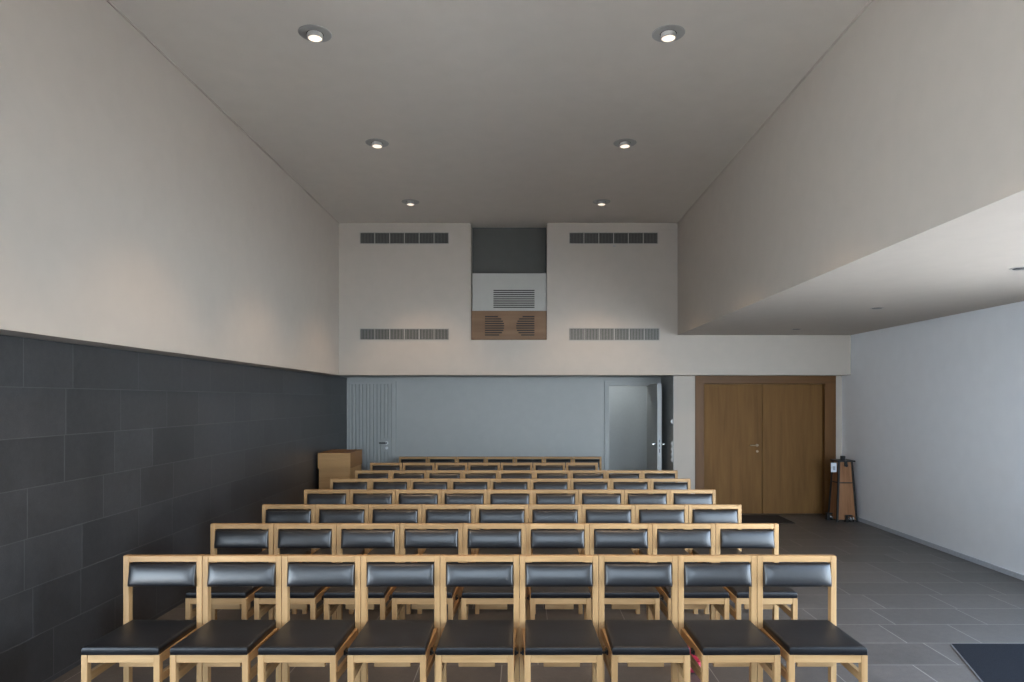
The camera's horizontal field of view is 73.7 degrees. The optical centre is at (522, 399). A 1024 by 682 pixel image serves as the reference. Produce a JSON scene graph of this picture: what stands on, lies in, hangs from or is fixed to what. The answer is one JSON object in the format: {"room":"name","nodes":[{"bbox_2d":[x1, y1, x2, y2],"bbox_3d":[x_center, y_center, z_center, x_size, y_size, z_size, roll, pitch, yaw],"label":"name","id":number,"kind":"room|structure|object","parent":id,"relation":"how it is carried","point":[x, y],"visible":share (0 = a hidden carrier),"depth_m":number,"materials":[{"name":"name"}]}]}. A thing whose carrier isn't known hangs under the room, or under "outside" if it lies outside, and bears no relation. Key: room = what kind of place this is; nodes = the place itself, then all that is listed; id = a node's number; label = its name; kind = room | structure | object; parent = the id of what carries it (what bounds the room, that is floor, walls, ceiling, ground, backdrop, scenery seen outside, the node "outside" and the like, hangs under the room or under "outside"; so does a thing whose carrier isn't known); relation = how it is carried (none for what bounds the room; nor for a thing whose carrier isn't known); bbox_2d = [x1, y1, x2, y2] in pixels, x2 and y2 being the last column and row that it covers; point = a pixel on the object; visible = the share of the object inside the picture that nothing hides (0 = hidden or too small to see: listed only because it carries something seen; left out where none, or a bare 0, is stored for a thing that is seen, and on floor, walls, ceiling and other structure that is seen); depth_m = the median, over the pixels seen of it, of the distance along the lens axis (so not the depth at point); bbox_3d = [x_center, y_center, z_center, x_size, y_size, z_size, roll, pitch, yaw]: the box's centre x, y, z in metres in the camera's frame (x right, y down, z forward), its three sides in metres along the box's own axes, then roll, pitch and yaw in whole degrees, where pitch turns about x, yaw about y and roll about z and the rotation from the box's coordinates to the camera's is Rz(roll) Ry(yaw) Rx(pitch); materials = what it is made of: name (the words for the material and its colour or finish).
{"room":"house of worship","nodes":[
{"label":"house of worship","id":0,"kind":"room"},
{"bbox_2d":[0,0,338,374],"bbox_3d":[-2.995,-1.504,4.490,0.510,2.263,11.380,0,0,0],"label":"wall","id":1,"kind":"structure","parent":0,"point":[136,215],"depth_m":4.83,"materials":[{"name":"paint"}]},
{"bbox_2d":[106,0,339,223],"bbox_3d":[-2.734,-2.629,4.580,0.012,0.012,11.160,0,0,0],"label":"trim","id":2,"kind":"structure","parent":1,"relation":"attached to","point":[108,1],"depth_m":5.81,"materials":[{"name":"paint"}]},
{"bbox_2d":[0,335,346,681],"bbox_3d":[-3.095,0.694,5.210,0.310,2.123,12.820,0,0,0],"label":"wall","id":3,"kind":"structure","parent":0,"point":[107,455],"depth_m":4.93,"materials":[{"name":"tile"}]},
{"bbox_2d":[109,0,869,227],"bbox_3d":[-0.200,-2.710,4.800,6.000,0.150,12.000,0,0,0],"label":"ceiling","id":4,"kind":"structure","parent":0,"point":[489,113],"depth_m":5.82,"materials":[{"name":"paint"}]},
{"bbox_2d":[298,24,331,41],"bbox_3d":[-1.495,-2.616,4.910,0.236,0.038,0.236,0,0,0],"label":"recessed light","id":5,"kind":"object","parent":4,"relation":"in","point":[314,33],"visible":1,"depth_m":4.88,"materials":[{"name":"metal"}]},
{"bbox_2d":[365,139,388,147],"bbox_3d":[-1.495,-2.616,7.000,0.236,0.038,0.236,0,0,0],"label":"recessed light","id":6,"kind":"object","parent":4,"relation":"in","point":[375,143],"visible":1,"depth_m":6.97,"materials":[{"name":"metal"}]},
{"bbox_2d":[593,199,610,205],"bbox_3d":[1.045,-2.616,9.080,0.236,0.038,0.236,0,0,0],"label":"recessed light","id":7,"kind":"object","parent":4,"relation":"in","point":[601,202],"visible":1,"depth_m":9.05,"materials":[{"name":"metal"}]},
{"bbox_2d":[613,139,636,147],"bbox_3d":[1.045,-2.616,7.000,0.236,0.038,0.236,0,0,0],"label":"recessed light","id":8,"kind":"object","parent":4,"relation":"in","point":[622,143],"visible":1,"depth_m":6.97,"materials":[{"name":"metal"}]},
{"bbox_2d":[652,24,684,41],"bbox_3d":[1.045,-2.616,4.910,0.236,0.038,0.236,0,0,0],"label":"recessed light","id":9,"kind":"object","parent":4,"relation":"in","point":[666,33],"visible":1,"depth_m":4.88,"materials":[{"name":"metal"}]},
{"bbox_2d":[335,376,665,376],"bbox_3d":[-0.475,-0.450,10.930,5.550,0.144,0.980,0,0,0],"label":"ceiling","id":10,"kind":"structure","parent":0,"point":[335,376],"depth_m":10.98,"materials":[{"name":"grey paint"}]},
{"bbox_2d":[343,377,660,473],"bbox_3d":[-0.470,0.617,11.500,5.560,2.277,0.160,0,0,0],"label":"wall","id":11,"kind":"structure","parent":0,"point":[436,416],"depth_m":11.42,"materials":[{"name":"grey paint"}]},
{"bbox_2d":[347,381,395,473],"bbox_3d":[-2.530,0.718,11.376,0.820,2.075,0.089,0,0,0],"label":"door","id":12,"kind":"structure","parent":11,"relation":"in","point":[371,405],"depth_m":11.39,"materials":[{"name":"grey paint"}]},
{"bbox_2d":[604,381,664,473],"bbox_3d":[1.794,0.720,11.132,0.866,2.070,0.916,0,0,0],"label":"door","id":13,"kind":"structure","parent":11,"relation":"in","point":[654,391],"depth_m":11.25,"materials":[{"name":"grey paint"}]},
{"bbox_2d":[51,514,1023,681],"bbox_3d":[0.900,1.830,6.200,9.000,0.150,14.800,0,0,0],"label":"floor","id":14,"kind":"structure","parent":0,"point":[905,600],"depth_m":5.59,"materials":[{"name":"tile"}]},
{"bbox_2d":[81,554,204,681],"bbox_3d":[-2.138,1.340,3.857,0.468,0.830,0.471,0,0,0],"label":"wooden chair","id":15,"kind":"object","parent":14,"relation":"on","point":[136,643],"visible":0.95,"depth_m":3.94,"materials":[{"name":"brown wood"}]},
{"bbox_2d":[170,554,282,681],"bbox_3d":[-1.667,1.340,3.857,0.468,0.830,0.471,0,0,0],"label":"wooden chair","id":16,"kind":"object","parent":14,"relation":"on","point":[218,643],"visible":0.91,"depth_m":3.94,"materials":[{"name":"black leather"}]},
{"bbox_2d":[185,523,274,619],"bbox_3d":[-2.098,1.340,4.896,0.468,0.830,0.471,0,0,0],"label":"wooden chair","id":17,"kind":"object","parent":14,"relation":"on","point":[221,597],"visible":0.65,"depth_m":5.06,"materials":[{"name":"black leather"}]},
{"bbox_2d":[245,504,315,613],"bbox_3d":[-2.068,1.340,5.827,0.468,0.830,0.471,0,0,0],"label":"wooden chair","id":18,"kind":"object","parent":14,"relation":"on","point":[268,516],"visible":0.47,"depth_m":6.00,"materials":[{"name":"black leather"}]},
{"bbox_2d":[254,523,337,656],"bbox_3d":[-1.628,1.340,4.896,0.468,0.830,0.471,0,0,0],"label":"wooden chair","id":19,"kind":"object","parent":14,"relation":"on","point":[300,597],"visible":0.68,"depth_m":5.06,"materials":[{"name":"black leather"}]},
{"bbox_2d":[258,554,361,681],"bbox_3d":[-1.199,1.340,3.857,0.468,0.830,0.471,0,0,1],"label":"wooden chair","id":20,"kind":"object","parent":14,"relation":"on","point":[298,643],"visible":0.99,"depth_m":3.94,"materials":[{"name":"black leather"}]},
{"bbox_2d":[304,489,349,529],"bbox_3d":[-2.018,1.340,6.827,0.468,0.830,0.471,0,0,0],"label":"wooden chair","id":21,"kind":"object","parent":14,"relation":"on","point":[308,498],"visible":0.32,"depth_m":7.01,"materials":[{"name":"black leather"}]},
{"bbox_2d":[302,504,368,613],"bbox_3d":[-1.600,1.340,5.827,0.468,0.830,0.471,0,0,1],"label":"wooden chair","id":22,"kind":"object","parent":14,"relation":"on","point":[321,516],"visible":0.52,"depth_m":6.00,"materials":[{"name":"black leather"}]},
{"bbox_2d":[318,449,361,509],"bbox_3d":[-2.674,1.253,10.018,0.459,1.004,0.715,0,0,0],"label":"lectern","id":23,"kind":"object","parent":14,"relation":"on","point":[334,463],"visible":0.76,"depth_m":9.67,"materials":[{"name":"brown wood"}]},
{"bbox_2d":[330,478,370,547],"bbox_3d":[-2.028,1.340,7.816,0.468,0.830,0.471,0,0,0],"label":"wooden chair","id":24,"kind":"object","parent":14,"relation":"on","point":[335,484],"visible":0.37,"depth_m":8.00,"materials":[{"name":"brown wood"}]},
{"bbox_2d":[324,523,399,619],"bbox_3d":[-1.154,1.340,4.896,0.468,0.830,0.471,0,0,0],"label":"wooden chair","id":25,"kind":"object","parent":14,"relation":"on","point":[346,539],"visible":0.71,"depth_m":5.06,"materials":[{"name":"black leather"}]},
{"bbox_2d":[354,470,390,509],"bbox_3d":[-1.967,1.340,8.757,0.468,0.830,0.471,0,0,0],"label":"wooden chair","id":26,"kind":"object","parent":14,"relation":"on","point":[357,476],"visible":0.22,"depth_m":8.94,"materials":[{"name":"wood"}]},
{"bbox_2d":[350,489,395,529],"bbox_3d":[-1.548,1.340,6.827,0.468,0.830,0.471,0,0,0],"label":"wooden chair","id":27,"kind":"object","parent":14,"relation":"on","point":[354,498],"visible":0.32,"depth_m":7.00,"materials":[{"name":"black leather"}]},
{"bbox_2d":[370,463,401,473],"bbox_3d":[-2.015,1.340,9.857,0.468,0.830,0.471,0,0,0],"label":"wooden chair","id":28,"kind":"object","parent":14,"relation":"on","point":[372,467],"visible":0.25,"depth_m":10.04,"materials":[{"name":"wood"}]},
{"bbox_2d":[370,478,409,509],"bbox_3d":[-1.561,1.340,7.816,0.468,0.830,0.471,0,0,0],"label":"wooden chair","id":29,"kind":"object","parent":14,"relation":"on","point":[375,484],"visible":0.36,"depth_m":8.00,"materials":[{"name":"black leather"}]},
{"bbox_2d":[347,554,440,681],"bbox_3d":[-0.725,1.340,3.857,0.468,0.830,0.471,0,0,0],"label":"wooden chair","id":30,"kind":"object","parent":14,"relation":"on","point":[383,643],"visible":1,"depth_m":3.97,"materials":[{"name":"black leather"}]},
{"bbox_2d":[367,504,421,613],"bbox_3d":[-1.129,1.340,5.827,0.468,0.830,0.471,0,0,1],"label":"wooden chair","id":31,"kind":"object","parent":14,"relation":"on","point":[375,516],"visible":0.42,"depth_m":6.00,"materials":[{"name":"black leather"}]},
{"bbox_2d":[386,470,426,509],"bbox_3d":[-1.498,1.340,8.757,0.468,0.830,0.471,0,0,0],"label":"wooden chair","id":32,"kind":"object","parent":14,"relation":"on","point":[393,476],"visible":0.23,"depth_m":8.94,"materials":[{"name":"wood"}]},
{"bbox_2d":[399,457,427,467],"bbox_3d":[-1.790,1.340,10.937,0.468,0.830,0.471,0,0,0],"label":"wooden chair","id":33,"kind":"object","parent":14,"relation":"on","point":[402,460],"visible":0.22,"depth_m":11.13,"materials":[{"name":"wood"}]},
{"bbox_2d":[395,489,440,529],"bbox_3d":[-1.075,1.340,6.827,0.468,0.830,0.471,0,0,-1],"label":"wooden chair","id":34,"kind":"object","parent":14,"relation":"on","point":[399,498],"visible":0.34,"depth_m":7.01,"materials":[{"name":"black leather"}]},
{"bbox_2d":[403,463,434,473],"bbox_3d":[-1.535,1.340,9.857,0.468,0.830,0.471,0,0,0],"label":"wooden chair","id":35,"kind":"object","parent":14,"relation":"on","point":[405,467],"visible":0.23,"depth_m":10.04,"materials":[{"name":"wood"}]},
{"bbox_2d":[392,523,462,619],"bbox_3d":[-0.686,1.340,4.896,0.468,0.830,0.471,0,0,1],"label":"wooden chair","id":36,"kind":"object","parent":14,"relation":"on","point":[419,597],"visible":0.76,"depth_m":5.06,"materials":[{"name":"black leather"}]},
{"bbox_2d":[410,478,449,509],"bbox_3d":[-1.089,1.340,7.816,0.468,0.830,0.471,0,0,0],"label":"wooden chair","id":37,"kind":"object","parent":14,"relation":"on","point":[415,484],"visible":0.35,"depth_m":8.00,"materials":[{"name":"brown wood"}]},
{"bbox_2d":[428,457,456,465],"bbox_3d":[-1.315,1.340,10.937,0.468,0.830,0.471,0,0,0],"label":"wooden chair","id":38,"kind":"object","parent":14,"relation":"on","point":[430,459],"visible":0.2,"depth_m":11.13,"materials":[{"name":"wood"}]},
{"bbox_2d":[426,470,462,509],"bbox_3d":[-1.028,1.340,8.757,0.468,0.830,0.471,0,0,0],"label":"wooden chair","id":39,"kind":"object","parent":14,"relation":"on","point":[429,476],"visible":0.23,"depth_m":8.94,"materials":[{"name":"wood"}]},
{"bbox_2d":[417,504,474,613],"bbox_3d":[-0.657,1.340,5.827,0.468,0.830,0.471,0,0,0],"label":"wooden chair","id":40,"kind":"object","parent":14,"relation":"on","point":[428,516],"visible":0.46,"depth_m":6.00,"materials":[{"name":"black leather"}]},
{"bbox_2d":[435,463,466,473],"bbox_3d":[-1.053,1.340,9.857,0.468,0.830,0.471,0,0,-1],"label":"wooden chair","id":41,"kind":"object","parent":14,"relation":"on","point":[437,467],"visible":0.25,"depth_m":10.04,"materials":[{"name":"wood"}]},
{"bbox_2d":[441,489,486,529],"bbox_3d":[-0.608,1.340,6.827,0.468,0.830,0.471,0,0,1],"label":"wooden chair","id":42,"kind":"object","parent":14,"relation":"on","point":[471,499],"visible":0.3,"depth_m":7.01,"materials":[{"name":"black leather"}]},
{"bbox_2d":[450,478,489,509],"bbox_3d":[-0.618,1.340,7.816,0.468,0.830,0.471,0,0,0],"label":"wooden chair","id":43,"kind":"object","parent":14,"relation":"on","point":[455,484],"visible":0.31,"depth_m":8.00,"materials":[{"name":"black leather"}]},
{"bbox_2d":[457,457,485,467],"bbox_3d":[-0.845,1.340,10.937,0.468,0.830,0.471,0,0,0],"label":"wooden chair","id":44,"kind":"object","parent":14,"relation":"on","point":[467,460],"visible":0.25,"depth_m":11.13,"materials":[{"name":"wood"}]},
{"bbox_2d":[435,554,518,681],"bbox_3d":[-0.257,1.340,3.857,0.468,0.830,0.471,0,0,0],"label":"wooden chair","id":45,"kind":"object","parent":14,"relation":"on","point":[468,643],"visible":1,"depth_m":3.97,"materials":[{"name":"black leather"}]},
{"bbox_2d":[461,470,497,509],"bbox_3d":[-0.556,1.340,8.757,0.468,0.830,0.471,0,0,0],"label":"wooden chair","id":46,"kind":"object","parent":14,"relation":"on","point":[465,476],"visible":0.27,"depth_m":8.94,"materials":[{"name":"wood"}]},
{"bbox_2d":[468,463,499,478],"bbox_3d":[-0.574,1.340,9.857,0.468,0.830,0.471,0,0,0],"label":"wooden chair","id":47,"kind":"object","parent":14,"relation":"on","point":[470,467],"visible":0.23,"depth_m":10.04,"materials":[{"name":"wood"}]},
{"bbox_2d":[460,523,525,656],"bbox_3d":[-0.213,1.340,4.896,0.468,0.830,0.471,0,0,0],"label":"wooden chair","id":48,"kind":"object","parent":14,"relation":"on","point":[486,597],"visible":0.72,"depth_m":5.06,"materials":[{"name":"black leather"}]},
{"bbox_2d":[486,457,514,467],"bbox_3d":[-0.371,1.340,10.937,0.468,0.830,0.471,0,0,0],"label":"wooden chair","id":49,"kind":"object","parent":14,"relation":"on","point":[500,460],"visible":0.28,"depth_m":11.13,"materials":[{"name":"wood"}]},
{"bbox_2d":[475,504,527,613],"bbox_3d":[-0.185,1.340,5.827,0.468,0.830,0.471,0,0,0],"label":"wooden chair","id":50,"kind":"object","parent":14,"relation":"on","point":[481,516],"visible":0.46,"depth_m":6.00,"materials":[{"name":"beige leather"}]},
{"bbox_2d":[487,489,532,549],"bbox_3d":[-0.134,1.340,6.827,0.468,0.830,0.471,0,0,0],"label":"wooden chair","id":51,"kind":"object","parent":14,"relation":"on","point":[524,499],"visible":0.33,"depth_m":7.00,"materials":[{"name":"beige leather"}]},
{"bbox_2d":[490,478,529,522],"bbox_3d":[-0.149,1.340,7.816,0.468,0.830,0.471,0,0,0],"label":"wooden chair","id":52,"kind":"object","parent":14,"relation":"on","point":[495,484],"visible":0.3,"depth_m":8.00,"materials":[{"name":"brown wood"}]},
{"bbox_2d":[498,470,533,509],"bbox_3d":[-0.087,1.340,8.757,0.468,0.830,0.471,0,0,0],"label":"wooden chair","id":53,"kind":"object","parent":14,"relation":"on","point":[501,476],"visible":0.18,"depth_m":8.94,"materials":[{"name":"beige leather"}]},
{"bbox_2d":[501,463,531,473],"bbox_3d":[-0.095,1.340,9.857,0.468,0.830,0.471,0,0,0],"label":"wooden chair","id":54,"kind":"object","parent":14,"relation":"on","point":[502,464],"visible":0.29,"depth_m":10.04,"materials":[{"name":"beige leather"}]},
{"bbox_2d":[515,457,543,467],"bbox_3d":[0.100,1.340,10.937,0.468,0.830,0.471,0,0,1],"label":"wooden chair","id":55,"kind":"object","parent":14,"relation":"on","point":[532,460],"visible":0.27,"depth_m":11.13,"materials":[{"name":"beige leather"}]},
{"bbox_2d":[533,463,564,473],"bbox_3d":[0.388,1.340,9.857,0.468,0.830,0.471,0,0,-1],"label":"wooden chair","id":56,"kind":"object","parent":14,"relation":"on","point":[535,467],"visible":0.3,"depth_m":10.04,"materials":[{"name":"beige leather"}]},
{"bbox_2d":[530,478,569,509],"bbox_3d":[0.322,1.340,7.816,0.468,0.830,0.471,0,0,0],"label":"wooden chair","id":57,"kind":"object","parent":14,"relation":"on","point":[538,484],"visible":0.25,"depth_m":8.00,"materials":[{"name":"black leather"}]},
{"bbox_2d":[534,470,569,509],"bbox_3d":[0.383,1.340,8.757,0.468,0.830,0.471,0,0,0],"label":"wooden chair","id":58,"kind":"object","parent":14,"relation":"on","point":[536,476],"visible":0.18,"depth_m":8.94,"materials":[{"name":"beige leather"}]},
{"bbox_2d":[533,489,577,529],"bbox_3d":[0.335,1.340,6.827,0.468,0.830,0.471,0,0,0],"label":"wooden chair","id":59,"kind":"object","parent":14,"relation":"on","point":[537,498],"visible":0.34,"depth_m":7.00,"materials":[{"name":"black leather"}]},
{"bbox_2d":[529,504,582,613],"bbox_3d":[0.282,1.340,5.827,0.468,0.830,0.471,0,0,1],"label":"wooden chair","id":60,"kind":"object","parent":14,"relation":"on","point":[535,516],"visible":0.44,"depth_m":5.99,"materials":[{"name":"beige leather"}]},
{"bbox_2d":[544,457,572,467],"bbox_3d":[0.576,1.340,10.937,0.468,0.830,0.471,0,0,0],"label":"wooden chair","id":61,"kind":"object","parent":14,"relation":"on","point":[565,460],"visible":0.23,"depth_m":11.13,"materials":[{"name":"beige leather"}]},
{"bbox_2d":[526,523,591,619],"bbox_3d":[0.258,1.340,4.896,0.468,0.830,0.471,0,0,0],"label":"wooden chair","id":62,"kind":"object","parent":14,"relation":"on","point":[552,597],"visible":0.73,"depth_m":5.06,"materials":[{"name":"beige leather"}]},
{"bbox_2d":[520,554,603,681],"bbox_3d":[0.215,1.340,3.857,0.468,0.830,0.471,0,0,0],"label":"wooden chair","id":63,"kind":"object","parent":14,"relation":"on","point":[553,643],"visible":1,"depth_m":3.98,"materials":[{"name":"black leather"}]},
{"bbox_2d":[566,463,597,473],"bbox_3d":[0.865,1.340,9.857,0.468,0.830,0.471,0,0,1],"label":"wooden chair","id":64,"kind":"object","parent":14,"relation":"on","point":[595,467],"visible":0.22,"depth_m":10.04,"materials":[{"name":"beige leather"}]},
{"bbox_2d":[573,457,601,473],"bbox_3d":[1.049,1.340,10.937,0.468,0.830,0.471,0,0,0],"label":"wooden chair","id":65,"kind":"object","parent":14,"relation":"on","point":[598,460],"visible":0.22,"depth_m":11.13,"materials":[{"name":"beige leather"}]},
{"bbox_2d":[570,470,606,509],"bbox_3d":[0.855,1.340,8.757,0.468,0.830,0.471,0,0,0],"label":"wooden chair","id":66,"kind":"object","parent":14,"relation":"on","point":[574,476],"visible":0.16,"depth_m":8.94,"materials":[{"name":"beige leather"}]},
{"bbox_2d":[570,478,609,509],"bbox_3d":[0.790,1.340,7.816,0.468,0.830,0.471,0,0,1],"label":"wooden chair","id":67,"kind":"object","parent":14,"relation":"on","point":[583,484],"visible":0.3,"depth_m":8.00,"materials":[{"name":"black leather"}]},
{"bbox_2d":[578,489,623,529],"bbox_3d":[0.805,1.340,6.827,0.468,0.830,0.471,0,0,0],"label":"wooden chair","id":68,"kind":"object","parent":14,"relation":"on","point":[582,498],"visible":0.35,"depth_m":7.00,"materials":[{"name":"black leather"}]},
{"bbox_2d":[582,504,639,613],"bbox_3d":[0.752,1.340,5.827,0.468,0.830,0.471,0,0,0],"label":"wooden chair","id":69,"kind":"object","parent":14,"relation":"on","point":[588,516],"visible":0.44,"depth_m":6.00,"materials":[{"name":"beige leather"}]},
{"bbox_2d":[589,523,659,619],"bbox_3d":[0.727,1.340,4.896,0.468,0.830,0.471,0,0,1],"label":"wooden chair","id":70,"kind":"object","parent":14,"relation":"on","point":[618,597],"visible":0.57,"depth_m":5.06,"materials":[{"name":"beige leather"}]},
{"bbox_2d":[606,470,645,509],"bbox_3d":[1.325,1.340,8.757,0.468,0.830,0.471,0,0,0],"label":"wooden chair","id":71,"kind":"object","parent":14,"relation":"on","point":[608,476],"visible":0.19,"depth_m":8.94,"materials":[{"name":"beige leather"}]},
{"bbox_2d":[610,478,650,509],"bbox_3d":[1.261,1.340,7.816,0.468,0.830,0.471,0,0,1],"label":"wooden chair","id":72,"kind":"object","parent":14,"relation":"on","point":[615,484],"visible":0.34,"depth_m":8.00,"materials":[{"name":"black leather"}]},
{"bbox_2d":[598,554,689,681],"bbox_3d":[0.682,1.340,3.857,0.468,0.830,0.471,0,0,1],"label":"wooden chair","id":73,"kind":"object","parent":14,"relation":"on","point":[636,643],"visible":1,"depth_m":3.97,"materials":[{"name":"black leather"}]},
{"bbox_2d":[624,489,669,529],"bbox_3d":[1.276,1.340,6.827,0.468,0.830,0.471,0,0,1],"label":"wooden chair","id":74,"kind":"object","parent":14,"relation":"on","point":[634,499],"visible":0.36,"depth_m":7.01,"materials":[{"name":"black leather"}]},
{"bbox_2d":[642,470,682,509],"bbox_3d":[1.794,1.340,8.757,0.468,0.830,0.471,0,0,0],"label":"wooden chair","id":75,"kind":"object","parent":14,"relation":"on","point":[644,476],"visible":0.3,"depth_m":8.94,"materials":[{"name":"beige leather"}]},
{"bbox_2d":[635,504,697,613],"bbox_3d":[1.225,1.340,5.827,0.468,0.830,0.471,0,0,0],"label":"wooden chair","id":76,"kind":"object","parent":14,"relation":"on","point":[641,516],"visible":0.48,"depth_m":6.00,"materials":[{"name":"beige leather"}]},
{"bbox_2d":[650,478,692,522],"bbox_3d":[1.732,1.340,7.816,0.468,0.830,0.471,0,0,0],"label":"wooden chair","id":77,"kind":"object","parent":14,"relation":"on","point":[656,484],"visible":0.28,"depth_m":8.00,"materials":[{"name":"black leather"}]},
{"bbox_2d":[652,523,728,619],"bbox_3d":[1.200,1.340,4.896,0.468,0.830,0.471,0,0,0],"label":"wooden chair","id":78,"kind":"object","parent":14,"relation":"on","point":[694,597],"visible":0.73,"depth_m":5.06,"materials":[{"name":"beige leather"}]},
{"bbox_2d":[670,489,715,529],"bbox_3d":[1.747,1.340,6.827,0.468,0.830,0.471,0,0,0],"label":"wooden chair","id":79,"kind":"object","parent":14,"relation":"on","point":[687,499],"visible":0.34,"depth_m":7.01,"materials":[{"name":"black leather"}]},
{"bbox_2d":[688,504,748,613],"bbox_3d":[1.696,1.340,5.827,0.468,0.830,0.471,0,0,-1],"label":"wooden chair","id":80,"kind":"object","parent":14,"relation":"on","point":[697,516],"visible":0.41,"depth_m":6.00,"materials":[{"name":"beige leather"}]},
{"bbox_2d":[677,554,780,681],"bbox_3d":[1.157,1.340,3.857,0.468,0.830,0.471,0,0,-1],"label":"wooden chair","id":81,"kind":"object","parent":14,"relation":"on","point":[722,643],"visible":1,"depth_m":3.94,"materials":[{"name":"black leather"}]},
{"bbox_2d":[714,523,797,619],"bbox_3d":[1.669,1.340,4.896,0.468,0.830,0.471,0,0,1],"label":"wooden chair","id":82,"kind":"object","parent":14,"relation":"on","point":[774,598],"visible":0.66,"depth_m":5.06,"materials":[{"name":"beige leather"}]},
{"bbox_2d":[742,515,794,523],"bbox_3d":[3.360,1.750,10.030,1.020,0.010,0.660,0,0,0],"label":"door mat","id":83,"kind":"object","parent":14,"relation":"on","point":[777,519],"visible":0.53,"depth_m":9.97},
{"bbox_2d":[755,554,867,681],"bbox_3d":[1.623,1.340,3.857,0.468,0.830,0.471,0,0,1],"label":"wooden chair","id":84,"kind":"object","parent":14,"relation":"on","point":[805,643],"visible":0.95,"depth_m":3.94,"materials":[{"name":"black leather"}]},
{"bbox_2d":[825,456,857,521],"bbox_3d":[4.629,1.282,9.948,0.378,0.945,0.360,0,0,0],"label":"stand","id":85,"kind":"object","parent":14,"relation":"on","point":[842,505],"visible":1,"depth_m":9.86,"materials":[{"name":"brown wood"}]},
{"bbox_2d":[950,643,1023,681],"bbox_3d":[3.212,1.750,4.135,0.762,0.010,1.790,0,0,18],"label":"floor mat","id":86,"kind":"object","parent":14,"relation":"on","point":[989,662],"visible":1,"depth_m":4.59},
{"bbox_2d":[327,223,850,375],"bbox_3d":[0.838,-1.504,10.300,8.075,2.263,0.280,0,0,0],"label":"wall","id":87,"kind":"structure","parent":0,"point":[590,286],"depth_m":10.16,"materials":[{"name":"paint"}]},
{"bbox_2d":[360,232,448,243],"bbox_3d":[-1.763,-2.407,10.154,1.324,0.171,0.012,0,0,0],"label":"air vent","id":88,"kind":"object","parent":87,"relation":"in","point":[366,237],"visible":1,"depth_m":10.15,"materials":[{"name":"grey metal"}]},
{"bbox_2d":[360,328,448,339],"bbox_3d":[-1.763,-0.978,10.154,1.324,0.171,0.012,0,0,0],"label":"air vent","id":89,"kind":"object","parent":87,"relation":"in","point":[366,333],"visible":1,"depth_m":10.15,"materials":[{"name":"grey metal"}]},
{"bbox_2d":[472,228,545,272],"bbox_3d":[-0.208,-1.614,10.500,1.331,2.042,0.120,0,0,0],"label":"wall niche","id":90,"kind":"object","parent":87,"relation":"in","point":[494,250],"visible":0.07,"depth_m":10.44,"materials":[{"name":"grey paint"}]},
{"bbox_2d":[471,311,546,339],"bbox_3d":[-0.208,-1.111,10.288,1.123,0.430,0.284,0,0,0],"label":"loudspeaker","id":91,"kind":"object","parent":87,"relation":"attached to","point":[485,325],"visible":0.94,"depth_m":10.15,"materials":[{"name":"brown wood"}]},
{"bbox_2d":[472,273,546,310],"bbox_3d":[-0.200,-1.610,10.203,1.108,0.560,0.034,0,0,0],"label":"panel","id":92,"kind":"object","parent":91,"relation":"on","point":[490,291],"visible":1,"depth_m":10.19,"materials":[{"name":"white paint"}]},
{"bbox_2d":[569,232,657,243],"bbox_3d":[1.347,-2.407,10.154,1.324,0.171,0.012,0,0,0],"label":"air vent","id":93,"kind":"object","parent":87,"relation":"in","point":[574,237],"visible":1,"depth_m":10.15,"materials":[{"name":"grey metal"}]},
{"bbox_2d":[569,328,659,339],"bbox_3d":[1.358,-0.978,10.154,1.347,0.186,0.012,0,0,0],"label":"air vent","id":94,"kind":"object","parent":87,"relation":"in","point":[599,333],"visible":1,"depth_m":10.15,"materials":[{"name":"grey metal"}]},
{"bbox_2d":[609,386,646,473],"bbox_3d":[1.950,0.505,12.240,2.100,2.500,1.320,0,0,0],"label":"wall","id":95,"kind":"structure","parent":0,"point":[627,404],"depth_m":12.75,"materials":[{"name":"paint"}]},
{"bbox_2d":[661,376,694,509],"bbox_3d":[2.469,0.641,11.030,0.322,2.227,1.180,0,0,0],"label":"wall pier","id":96,"kind":"object","parent":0,"point":[684,386],"visible":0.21,"depth_m":10.44,"materials":[{"name":"paint"}]},
{"bbox_2d":[836,376,841,458],"bbox_3d":[4.827,0.641,10.565,0.095,2.227,0.250,0,0,0],"label":"wall","id":97,"kind":"structure","parent":0,"point":[838,378],"depth_m":10.44,"materials":[{"name":"paint"}]},
{"bbox_2d":[661,0,1023,473],"bbox_3d":[2.425,-0.490,5.110,0.250,4.490,12.620,0,0,0],"label":"wall","id":98,"kind":"structure","parent":0,"point":[906,137],"depth_m":4.56,"materials":[{"name":"paint"}]},
{"bbox_2d":[677,0,872,223],"bbox_3d":[2.294,-2.629,4.580,0.012,0.012,11.160,0,0,0],"label":"trim","id":99,"kind":"structure","parent":98,"relation":"attached to","point":[870,1],"depth_m":5.80,"materials":[{"name":"paint"}]},
{"bbox_2d":[696,211,1023,334],"bbox_3d":[3.812,-1.040,4.580,2.525,0.150,11.560,0,0,0],"label":"ceiling","id":100,"kind":"structure","parent":0,"point":[969,271],"depth_m":6.13,"materials":[{"name":"paint"}]},
{"bbox_2d":[842,301,1023,574],"bbox_3d":[4.975,0.395,7.920,0.200,2.720,5.640,0,0,0],"label":"wall","id":101,"kind":"structure","parent":0,"point":[933,409],"depth_m":7.86,"materials":[{"name":"white paint"}]},
{"bbox_2d":[858,517,1023,580],"bbox_3d":[4.868,1.730,7.770,0.014,0.050,5.340,0,0,0],"label":"baseboard","id":102,"kind":"structure","parent":101,"relation":"attached to","point":[946,550],"depth_m":7.80,"materials":[{"name":"paint"}]},
{"bbox_3d":[3.763,-0.666,10.575,2.425,0.598,0.230,0,0,0],"label":"wall","id":103,"kind":"structure","parent":0,"visible":0},
{"bbox_2d":[695,376,835,514],"bbox_3d":[3.705,0.693,10.534,2.150,2.125,0.213,0,0,0],"label":"door","id":104,"kind":"structure","parent":103,"relation":"in","point":[765,444],"depth_m":10.51,"materials":[{"name":"brown wood"}]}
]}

